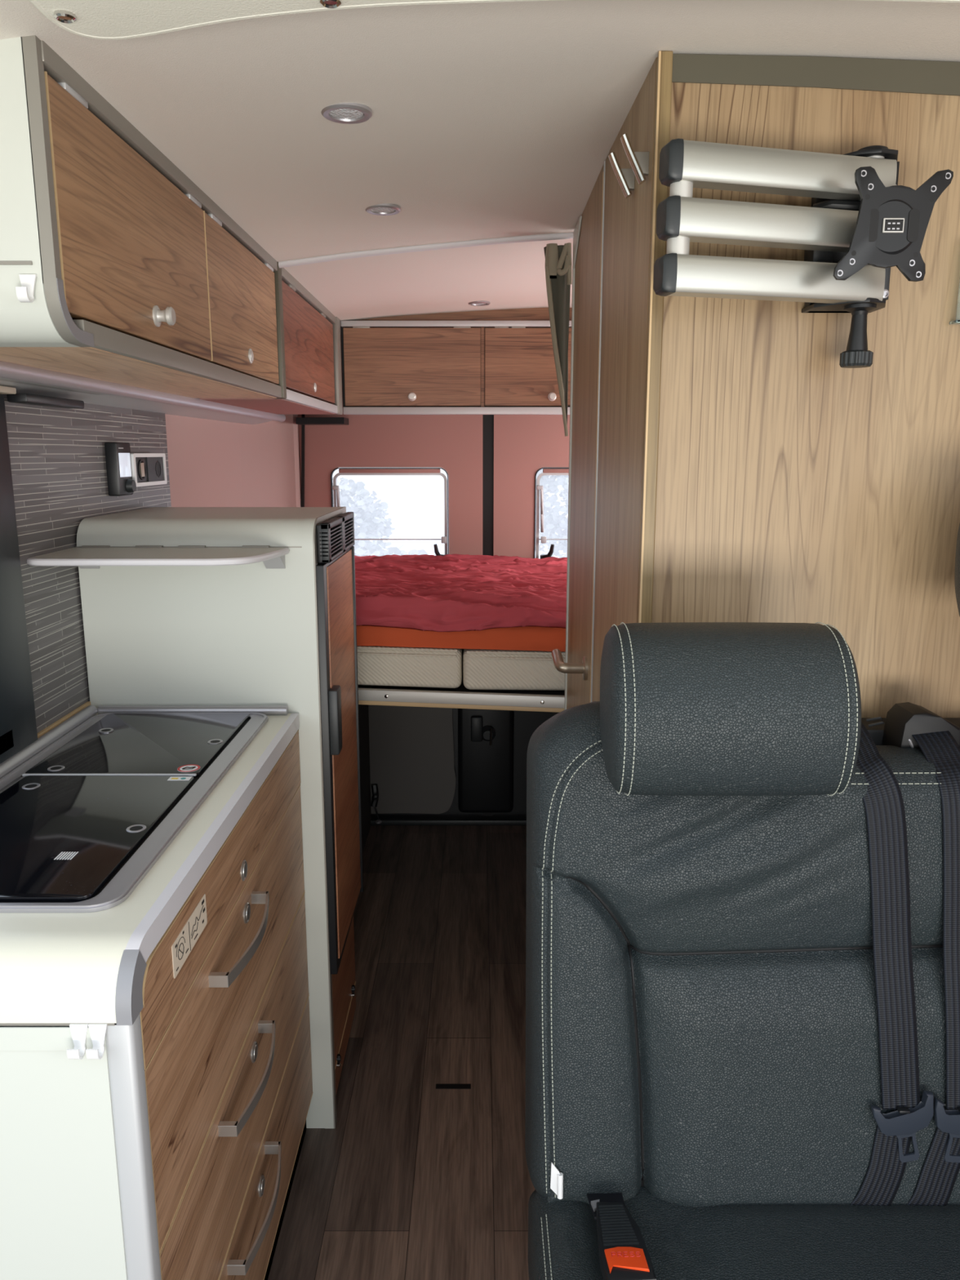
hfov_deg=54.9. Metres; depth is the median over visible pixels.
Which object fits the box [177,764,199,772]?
warning sticker
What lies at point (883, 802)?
belt
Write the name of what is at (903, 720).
guide
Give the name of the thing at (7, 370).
rail
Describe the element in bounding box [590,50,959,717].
wardrobe cabinet
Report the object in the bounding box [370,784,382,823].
strap
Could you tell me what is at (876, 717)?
guide
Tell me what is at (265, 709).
rail
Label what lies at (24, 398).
bracket
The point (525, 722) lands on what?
wall
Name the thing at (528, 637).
fitted sheet
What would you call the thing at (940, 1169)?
belt
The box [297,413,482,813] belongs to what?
door
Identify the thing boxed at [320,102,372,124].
recessed light
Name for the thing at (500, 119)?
ceiling
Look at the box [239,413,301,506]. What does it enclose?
wall panel
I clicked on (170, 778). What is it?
sticker
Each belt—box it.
[849,721,933,1205]
[906,730,959,1205]
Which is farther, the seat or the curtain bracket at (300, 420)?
the curtain bracket at (300, 420)
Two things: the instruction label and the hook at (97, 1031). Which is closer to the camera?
the hook at (97, 1031)
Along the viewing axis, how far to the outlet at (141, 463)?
2.01 m
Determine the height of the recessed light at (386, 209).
0.006 m
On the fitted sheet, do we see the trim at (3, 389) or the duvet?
the duvet
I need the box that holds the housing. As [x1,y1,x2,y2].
[457,708,514,812]
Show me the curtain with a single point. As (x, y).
(558, 263)
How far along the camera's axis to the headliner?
0.85 m
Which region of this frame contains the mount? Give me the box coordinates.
[653,138,953,368]
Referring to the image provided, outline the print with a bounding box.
[175,899,204,971]
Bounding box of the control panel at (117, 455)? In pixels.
[104,442,136,496]
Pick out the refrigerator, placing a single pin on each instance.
(335, 566)
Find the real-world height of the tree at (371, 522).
1.912 m
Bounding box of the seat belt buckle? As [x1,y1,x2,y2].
[586,1192,656,1279]
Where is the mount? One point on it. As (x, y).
(859, 224)
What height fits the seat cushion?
0.162 m
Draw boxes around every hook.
[15,274,37,302]
[66,1023,88,1059]
[85,1023,106,1059]
[608,151,635,198]
[620,133,649,184]
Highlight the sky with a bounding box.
[332,475,568,558]
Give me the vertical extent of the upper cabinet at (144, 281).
0.302 m
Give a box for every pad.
[356,645,463,688]
[462,648,565,690]
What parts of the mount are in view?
arm, arm, arm, wall plate, clamp knob, screen plate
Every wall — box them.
[1,394,243,733]
[332,334,554,814]
[564,236,574,710]
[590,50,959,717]
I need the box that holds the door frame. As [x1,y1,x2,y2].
[301,413,304,506]
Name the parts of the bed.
rail, rail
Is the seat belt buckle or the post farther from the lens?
the post
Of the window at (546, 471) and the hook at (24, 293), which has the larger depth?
the window at (546, 471)
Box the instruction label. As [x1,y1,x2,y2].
[171,893,207,978]
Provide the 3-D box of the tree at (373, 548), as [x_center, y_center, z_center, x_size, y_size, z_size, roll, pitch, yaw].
[-0.749,0.043,6.740,1.161,1.496,1.167,0,11,0]
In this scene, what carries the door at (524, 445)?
in the wall at (525, 722)
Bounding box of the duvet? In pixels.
[354,554,567,631]
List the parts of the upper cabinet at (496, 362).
door, knob, trim, trim, filler panel, door, knob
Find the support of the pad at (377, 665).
on the bed
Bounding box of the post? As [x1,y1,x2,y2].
[331,316,342,414]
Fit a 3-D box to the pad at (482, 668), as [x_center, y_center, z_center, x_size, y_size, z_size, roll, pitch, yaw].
[0.418,-0.028,2.853,0.923,0.104,1.156,0,11,0]
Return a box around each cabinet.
[0,35,281,398]
[0,729,312,1279]
[75,506,355,1128]
[200,267,337,413]
[340,307,571,415]
[358,704,371,853]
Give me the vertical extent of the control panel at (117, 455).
0.108 m
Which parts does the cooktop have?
glass lid, glass lid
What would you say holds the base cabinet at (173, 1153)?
on the floor
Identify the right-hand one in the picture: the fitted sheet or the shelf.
the fitted sheet
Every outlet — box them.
[137,459,146,479]
[155,460,161,477]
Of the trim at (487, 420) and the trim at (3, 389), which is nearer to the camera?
the trim at (3, 389)
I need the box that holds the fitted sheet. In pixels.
[356,625,565,651]
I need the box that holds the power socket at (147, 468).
[130,453,167,486]
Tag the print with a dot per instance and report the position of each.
(191, 931)
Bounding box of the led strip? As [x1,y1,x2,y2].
[0,377,110,395]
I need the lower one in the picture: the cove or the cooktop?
the cooktop
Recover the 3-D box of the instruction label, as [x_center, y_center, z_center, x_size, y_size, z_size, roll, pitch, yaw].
[-0.353,0.359,1.128,0.002,0.042,0.131,0,11,0]
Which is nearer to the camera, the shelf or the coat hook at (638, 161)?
the coat hook at (638, 161)
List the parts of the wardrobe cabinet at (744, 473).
door, corner post, trim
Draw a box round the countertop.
[0,713,299,1026]
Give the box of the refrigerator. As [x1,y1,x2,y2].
[315,511,363,974]
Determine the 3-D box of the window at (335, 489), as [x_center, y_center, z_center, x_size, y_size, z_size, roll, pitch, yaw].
[-0.330,-0.395,3.397,0.428,0.468,0.088,0,11,0]
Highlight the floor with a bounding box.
[267,825,535,1279]
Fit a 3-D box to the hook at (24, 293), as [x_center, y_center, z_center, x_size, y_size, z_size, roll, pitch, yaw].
[-0.487,-0.378,0.993,0.018,0.030,0.026,0,11,0]
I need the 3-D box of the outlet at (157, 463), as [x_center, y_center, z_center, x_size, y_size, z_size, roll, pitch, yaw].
[-0.734,-0.390,2.110,0.001,0.038,0.038,0,11,0]
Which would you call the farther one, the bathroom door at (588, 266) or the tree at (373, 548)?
the tree at (373, 548)
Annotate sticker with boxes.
[53,851,78,859]
[167,777,191,780]
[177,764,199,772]
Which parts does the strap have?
cord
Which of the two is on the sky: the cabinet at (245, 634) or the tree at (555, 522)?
the tree at (555, 522)
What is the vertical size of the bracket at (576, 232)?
0.077 m
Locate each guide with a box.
[866,715,884,727]
[881,702,959,747]
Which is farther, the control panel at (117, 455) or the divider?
the divider
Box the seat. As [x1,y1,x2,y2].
[524,523,959,1279]
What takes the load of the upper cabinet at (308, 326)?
attached to the wall at (57, 455)
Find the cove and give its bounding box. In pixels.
[0,380,271,424]
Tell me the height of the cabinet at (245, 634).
1.299 m
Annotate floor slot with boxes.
[435,1084,471,1088]
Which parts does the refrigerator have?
handle, door panel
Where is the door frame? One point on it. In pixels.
(302, 415)
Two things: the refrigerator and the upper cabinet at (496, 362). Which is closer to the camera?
the refrigerator
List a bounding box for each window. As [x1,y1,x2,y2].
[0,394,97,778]
[330,467,448,555]
[533,467,568,558]
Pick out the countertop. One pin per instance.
(57, 969)
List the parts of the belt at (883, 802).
tongue plate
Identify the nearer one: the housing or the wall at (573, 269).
the wall at (573, 269)
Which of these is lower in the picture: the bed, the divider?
the bed
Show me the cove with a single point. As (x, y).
(104, 400)
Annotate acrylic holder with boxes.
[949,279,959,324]
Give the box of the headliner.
[29,0,959,39]
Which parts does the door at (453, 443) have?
door lining panel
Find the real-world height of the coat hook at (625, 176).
0.057 m
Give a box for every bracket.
[6,393,84,408]
[295,417,348,425]
[573,216,582,268]
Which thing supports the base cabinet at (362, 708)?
on the floor
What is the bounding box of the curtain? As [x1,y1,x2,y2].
[543,242,572,436]
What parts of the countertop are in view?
corner trim, edge trim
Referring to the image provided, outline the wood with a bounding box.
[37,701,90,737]
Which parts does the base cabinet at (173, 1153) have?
panel rail, panel, corner trim, control panel, drawer, drawer, handle, handle, handle, drawer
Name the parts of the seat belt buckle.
anchor plate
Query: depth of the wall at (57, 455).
1.73 m
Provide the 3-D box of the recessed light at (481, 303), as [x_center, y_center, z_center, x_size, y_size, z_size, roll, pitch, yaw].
[-0.002,-1.045,2.870,0.068,0.006,0.068,0,11,0]
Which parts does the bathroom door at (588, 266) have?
lever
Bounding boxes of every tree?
[332,476,395,550]
[354,542,427,556]
[535,468,568,558]
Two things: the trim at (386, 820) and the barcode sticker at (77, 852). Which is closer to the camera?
the barcode sticker at (77, 852)
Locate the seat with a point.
(702, 1042)
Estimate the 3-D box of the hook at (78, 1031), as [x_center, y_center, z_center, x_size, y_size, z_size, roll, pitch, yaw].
[-0.405,0.404,0.930,0.018,0.031,0.026,0,11,0]
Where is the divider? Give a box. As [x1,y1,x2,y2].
[273,262,286,399]
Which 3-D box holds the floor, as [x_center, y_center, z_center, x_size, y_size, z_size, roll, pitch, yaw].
[0.000,1.168,1.491,2.200,0.040,4.460,0,11,0]
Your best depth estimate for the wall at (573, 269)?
2.16 m
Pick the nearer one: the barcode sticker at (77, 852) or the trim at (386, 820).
the barcode sticker at (77, 852)
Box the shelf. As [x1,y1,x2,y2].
[26,545,289,568]
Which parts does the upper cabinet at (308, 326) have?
door, trim, trim, knob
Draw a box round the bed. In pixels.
[358,670,564,712]
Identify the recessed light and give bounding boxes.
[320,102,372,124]
[365,203,400,215]
[468,300,490,306]
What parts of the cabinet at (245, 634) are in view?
panel, edge trim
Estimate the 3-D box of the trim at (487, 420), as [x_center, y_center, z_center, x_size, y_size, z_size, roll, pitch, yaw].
[0.030,-0.052,3.502,0.040,1.555,0.035,0,11,0]
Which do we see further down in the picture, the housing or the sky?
the housing
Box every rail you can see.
[0,360,285,422]
[97,705,288,715]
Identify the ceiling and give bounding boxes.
[0,0,959,334]
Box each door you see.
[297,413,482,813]
[493,414,569,558]
[551,163,604,709]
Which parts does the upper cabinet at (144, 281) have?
panel, corner trim, door, trim, knob, trim, door, knob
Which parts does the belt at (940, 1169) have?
tongue plate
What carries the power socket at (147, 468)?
attached to the wall at (57, 455)
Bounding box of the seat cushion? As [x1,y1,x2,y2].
[527,1186,959,1279]
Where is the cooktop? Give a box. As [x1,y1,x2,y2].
[0,712,268,912]
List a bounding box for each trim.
[0,385,16,394]
[370,814,526,825]
[482,415,493,816]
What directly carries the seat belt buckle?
on the seat
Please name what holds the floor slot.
on the floor

